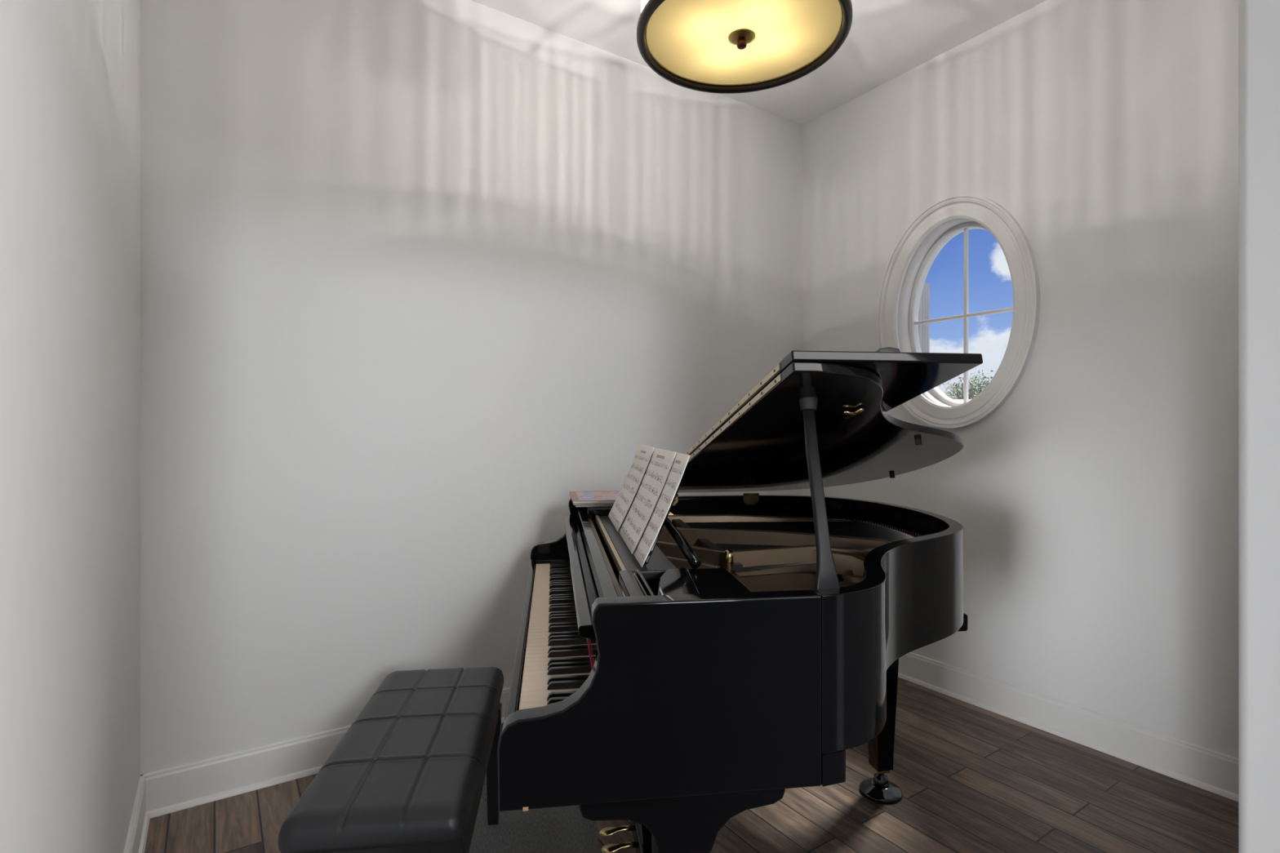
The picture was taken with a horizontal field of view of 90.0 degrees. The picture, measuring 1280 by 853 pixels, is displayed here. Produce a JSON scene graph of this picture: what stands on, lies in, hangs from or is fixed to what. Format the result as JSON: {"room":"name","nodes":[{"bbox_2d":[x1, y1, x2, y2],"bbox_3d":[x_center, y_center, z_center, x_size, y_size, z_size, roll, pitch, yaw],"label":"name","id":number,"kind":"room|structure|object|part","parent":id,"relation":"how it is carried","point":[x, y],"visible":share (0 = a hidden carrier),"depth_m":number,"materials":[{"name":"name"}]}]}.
{"room":"music room","nodes":[
{"label":"music room","id":0,"kind":"room"},
{"bbox_2d":[0,0,140,852],"bbox_3d":[-1.075,-0.250,1.133,0.150,2.940,1.978,0,0,-34],"label":"wall","id":1,"kind":"structure","parent":0,"point":[70,69],"depth_m":1.02,"materials":[{"name":"white paint"}]},
{"bbox_2d":[124,774,150,852],"bbox_3d":[-1.002,1.154,1.182,0.027,0.132,1.978,0,0,-34],"label":"baseboard","id":2,"kind":"structure","parent":1,"relation":"attached to","point":[136,838],"depth_m":1.84,"materials":[{"name":"white paint"}]},
{"bbox_2d":[140,0,802,774],"bbox_3d":[-0.349,-0.250,2.893,3.308,2.940,0.150,0,0,-34],"label":"wall","id":3,"kind":"structure","parent":0,"point":[418,278],"depth_m":2.42,"materials":[{"name":"white paint"}]},
{"bbox_2d":[140,687,510,818],"bbox_3d":[-0.309,1.154,2.814,2.988,0.132,0.028,0,0,-34],"label":"baseboard","id":4,"kind":"structure","parent":3,"relation":"attached to","point":[180,788],"depth_m":2.13,"materials":[{"name":"white paint"}]},
{"bbox_2d":[144,677,1238,852],"bbox_3d":[0.321,1.270,1.731,3.138,0.100,2.528,0,0,-34],"label":"floor","id":5,"kind":"structure","parent":0,"point":[971,778],"depth_m":2.04,"materials":[{"name":"brown wood"}]},
{"bbox_2d":[468,773,599,852],"bbox_3d":[-0.419,1.218,1.815,0.603,0.005,1.240,0,0,-8],"label":"rug","id":6,"kind":"object","parent":5,"relation":"on","point":[562,829],"visible":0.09,"depth_m":1.91,"materials":[{"name":"grey carpet"}]},
{"bbox_2d":[277,666,503,852],"bbox_3d":[-0.552,0.973,1.592,0.356,0.482,0.788,0,0,-7],"label":"piano bench","id":7,"kind":"object","parent":6,"relation":"on","point":[408,775],"visible":1,"depth_m":1.38,"materials":[{"name":"black leather"}]},
{"bbox_3d":[-0.450,1.037,1.965,0.046,0.354,0.046,0,0,-7],"label":"leg","id":8,"kind":"part","parent":7,"relation":"part of","materials":[{"name":"black wood"}]},
{"bbox_2d":[497,346,982,852],"bbox_3d":[0.314,0.542,1.742,1.256,1.356,1.473,0,0,-8],"label":"grand piano","id":9,"kind":"object","parent":5,"relation":"on","point":[757,641],"visible":0.97,"depth_m":1.07,"materials":[{"name":"black lacquered wood"},{"name":"brass"},{"name":"bronze iron"}]},
{"bbox_3d":[-0.157,0.415,2.393,0.500,0.300,0.040,0,0,-8],"label":"arm","id":10,"kind":"part","parent":9,"relation":"part of","materials":[{"name":"black wood"}]},
{"bbox_2d":[574,504,613,507],"bbox_3d":[-0.120,0.261,2.249,0.228,0.007,0.280,0,0,-9],"label":"book","id":11,"kind":"object","parent":9,"relation":"on","point":[609,505],"visible":0.21,"depth_m":2.11,"materials":[{"name":"grey paper"}]},
{"bbox_2d":[573,502,613,505],"bbox_3d":[-0.123,0.254,2.249,0.226,0.007,0.300,0,0,-7],"label":"book","id":12,"kind":"object","parent":11,"relation":"on","point":[592,504],"visible":0.21,"depth_m":2.10,"materials":[{"name":"grey paper"}]},
{"bbox_2d":[568,490,619,503],"bbox_3d":[-0.127,0.246,2.246,0.231,0.008,0.315,0,0,-8],"label":"book","id":13,"kind":"object","parent":12,"relation":"on","point":[602,496],"visible":0.64,"depth_m":2.21,"materials":[{"name":"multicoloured paper"}]},
{"bbox_3d":[-0.130,0.306,1.681,0.024,0.037,1.373,0,0,-8],"label":"rail","id":14,"kind":"part","parent":9,"relation":"part of","materials":[{"name":"black wood"}]},
{"bbox_2d":[583,506,612,519],"bbox_3d":[-0.097,0.283,2.231,0.186,0.034,0.296,0,0,-8],"label":"shelf","id":15,"kind":"object","parent":9,"relation":"attached to","point":[590,512],"depth_m":2.08,"materials":[{"name":"black wood"}]},
{"bbox_2d":[608,444,654,532],"bbox_3d":[-0.031,0.168,1.853,0.100,0.224,0.321,0,0,-7],"label":"sheet music","id":16,"kind":"object","parent":9,"relation":"on","point":[643,454],"visible":1,"depth_m":1.82,"materials":[{"name":"white paper"}]},
{"bbox_2d":[618,569,644,596],"bbox_3d":[-0.012,0.291,1.124,0.026,0.027,0.239,0,0,-8],"label":"shelf","id":17,"kind":"object","parent":9,"relation":"attached to","point":[632,584],"depth_m":1.15,"materials":[{"name":"black wood"}]},
{"bbox_2d":[599,515,676,579],"bbox_3d":[-0.028,0.297,1.673,0.104,0.018,0.798,0,0,-8],"label":"shelf","id":18,"kind":"object","parent":9,"relation":"attached to","point":[655,566],"depth_m":1.41,"materials":[{"name":"black wood"}]},
{"bbox_3d":[0.005,0.294,1.127,0.006,0.021,0.239,0,0,-8],"label":"shelf rail","id":19,"kind":"part","parent":9,"relation":"part of","materials":[{"name":"black wood"}]},
{"bbox_3d":[0.013,0.292,1.128,0.006,0.026,0.239,0,0,-8],"label":"shelf rail","id":20,"kind":"part","parent":9,"relation":"part of","materials":[{"name":"black wood"}]},
{"bbox_2d":[617,448,676,554],"bbox_3d":[0.009,0.169,1.572,0.100,0.224,0.344,0,0,-8],"label":"sheet music","id":21,"kind":"object","parent":9,"relation":"on","point":[638,514],"visible":0.9,"depth_m":1.53,"materials":[{"name":"white paper"}]},
{"bbox_3d":[0.036,0.415,0.989,0.500,0.300,0.040,0,0,-8],"label":"arm","id":22,"kind":"part","parent":9,"relation":"part of","materials":[{"name":"black wood"}]},
{"bbox_2d":[632,453,689,567],"bbox_3d":[0.041,0.170,1.364,0.100,0.224,0.168,0,0,-8],"label":"sheet music","id":23,"kind":"object","parent":9,"relation":"on","point":[654,525],"visible":0.83,"depth_m":1.34,"materials":[{"name":"white paper"}]},
{"bbox_3d":[0.061,0.292,1.145,0.070,0.020,0.266,0,0,-2],"label":"panel","id":24,"kind":"part","parent":9,"relation":"part of","materials":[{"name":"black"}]},
{"bbox_3d":[0.064,0.895,1.033,0.082,0.480,0.082,0,0,-8],"label":"leg","id":25,"kind":"part","parent":9,"relation":"part of","materials":[{"name":"black wood"}]},
{"bbox_3d":[0.141,0.342,1.718,0.135,0.012,1.373,0,0,-8],"label":"pin block plate","id":26,"kind":"part","parent":9,"relation":"part of","materials":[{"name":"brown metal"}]},
{"bbox_3d":[0.541,0.075,1.790,0.794,0.358,1.438,0,0,-8],"label":"lid","id":27,"kind":"part","parent":9,"relation":"part of","materials":[{"name":"black wood"}]},
{"bbox_3d":[0.803,0.826,2.134,0.096,0.619,0.096,0,0,-12],"label":"leg","id":28,"kind":"part","parent":9,"relation":"part of","materials":[{"name":"black wood"}]},
{"bbox_2d":[859,777,902,804],"bbox_3d":[0.803,1.205,2.134,0.136,0.030,0.136,0,0,-8],"label":"cup","id":29,"kind":"object","parent":5,"relation":"on","point":[887,793],"depth_m":2.10,"materials":[{"name":"black metal"}]},
{"bbox_2d":[471,0,1045,124],"bbox_3d":[-0.300,-1.770,-1.174,10.200,0.100,6.978,0,0,-34],"label":"ceiling","id":30,"kind":"structure","parent":0,"point":[886,39],"depth_m":2.81,"materials":[{"name":"white paint"}]},
{"bbox_2d":[636,0,852,93],"bbox_3d":[0.295,-1.409,1.856,0.610,0.621,0.610,0,0,0],"label":"drum pendant","id":31,"kind":"object","parent":30,"relation":"hanging from","point":[722,46],"visible":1,"depth_m":1.87,"materials":[{"name":"yellow glass"}]},
{"bbox_3d":[0.295,-1.127,1.856,0.078,0.008,0.078,0,0,0],"label":"finial plate","id":32,"kind":"part","parent":31,"relation":"part of","materials":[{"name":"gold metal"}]},
{"bbox_3d":[0.295,-1.244,1.856,0.584,0.192,0.584,0,0,0],"label":"lamp shade","id":33,"kind":"part","parent":31,"relation":"part of","materials":[{"name":"beige glass"}]},
{"bbox_2d":[802,0,1238,758],"bbox_3d":[1.629,-0.250,2.751,0.170,2.940,2.278,0,0,-34],"label":"wall","id":34,"kind":"structure","parent":0,"point":[1096,507],"depth_m":2.46,"materials":[{"name":"white paint"}]},
{"bbox_2d":[876,194,1039,428],"bbox_3d":[1.477,-0.515,2.953,0.200,1.050,0.752,0,0,-34],"label":"window","id":35,"kind":"structure","parent":34,"relation":"in","point":[908,264],"depth_m":2.94,"materials":[{"name":"white paint"}]},
{"bbox_2d":[918,283,929,352],"bbox_3d":[1.408,-0.362,3.367,0.140,0.765,0.160,0,0,-34],"label":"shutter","id":36,"kind":"object","parent":35,"relation":"attached to","point":[924,308],"visible":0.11,"depth_m":3.32,"materials":[{"name":"grey wood"}]},
{"bbox_3d":[1.516,-0.515,2.979,0.045,0.854,0.556,0,0,-34],"label":"sash","id":37,"kind":"part","parent":35,"relation":"part of","materials":[{"name":"white paint"}]},
{"bbox_2d":[897,652,1238,802],"bbox_3d":[1.548,1.154,2.696,0.028,0.132,2.278,0,0,-34],"label":"baseboard","id":38,"kind":"structure","parent":34,"relation":"attached to","point":[1215,772],"depth_m":2.45,"materials":[{"name":"white paint"}]},
{"bbox_2d":[1238,0,1279,852],"bbox_3d":[2.082,-0.250,1.606,3.154,2.940,0.130,0,0,-34],"label":"wall","id":39,"kind":"structure","parent":0,"point":[1259,20],"depth_m":0.77,"materials":[{"name":"white paint"}]},
{"label":"outside","id":40,"kind":"structure","parent":0,"visible":0},
{"bbox_3d":[85.000,3.320,95.000,150.000,0.200,150.000,0,0,0],"label":"ground","id":41,"kind":"structure","parent":40,"visible":0},
{"bbox_2d":[939,379,970,399],"bbox_3d":[18.842,0.016,38.063,2.975,6.431,2.998,0,0,44],"label":"tree","id":42,"kind":"object","parent":41,"relation":"on","point":[953,393],"visible":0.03,"depth_m":37.80,"materials":[{"name":"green plant"}]},
{"bbox_2d":[953,399,972,402],"bbox_3d":[11.146,1.045,26.218,6.400,4.350,5.800,0,0,-9],"label":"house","id":43,"kind":"structure","parent":41,"relation":"on","point":[957,400],"depth_m":26.38,"materials":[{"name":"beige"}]},
{"bbox_2d":[943,375,985,399],"bbox_3d":[15.023,0.345,30.107,2.820,5.772,2.438,0,0,0],"label":"tree","id":44,"kind":"object","parent":41,"relation":"on","point":[961,395],"visible":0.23,"depth_m":29.96,"materials":[{"name":"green plant"}]},
{"bbox_2d":[948,368,993,399],"bbox_3d":[18.167,0.062,34.173,3.756,6.338,3.611,0,0,0],"label":"tree","id":45,"kind":"object","parent":41,"relation":"on","point":[984,382],"visible":0.1,"depth_m":33.84,"materials":[{"name":"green plant"}]}
]}

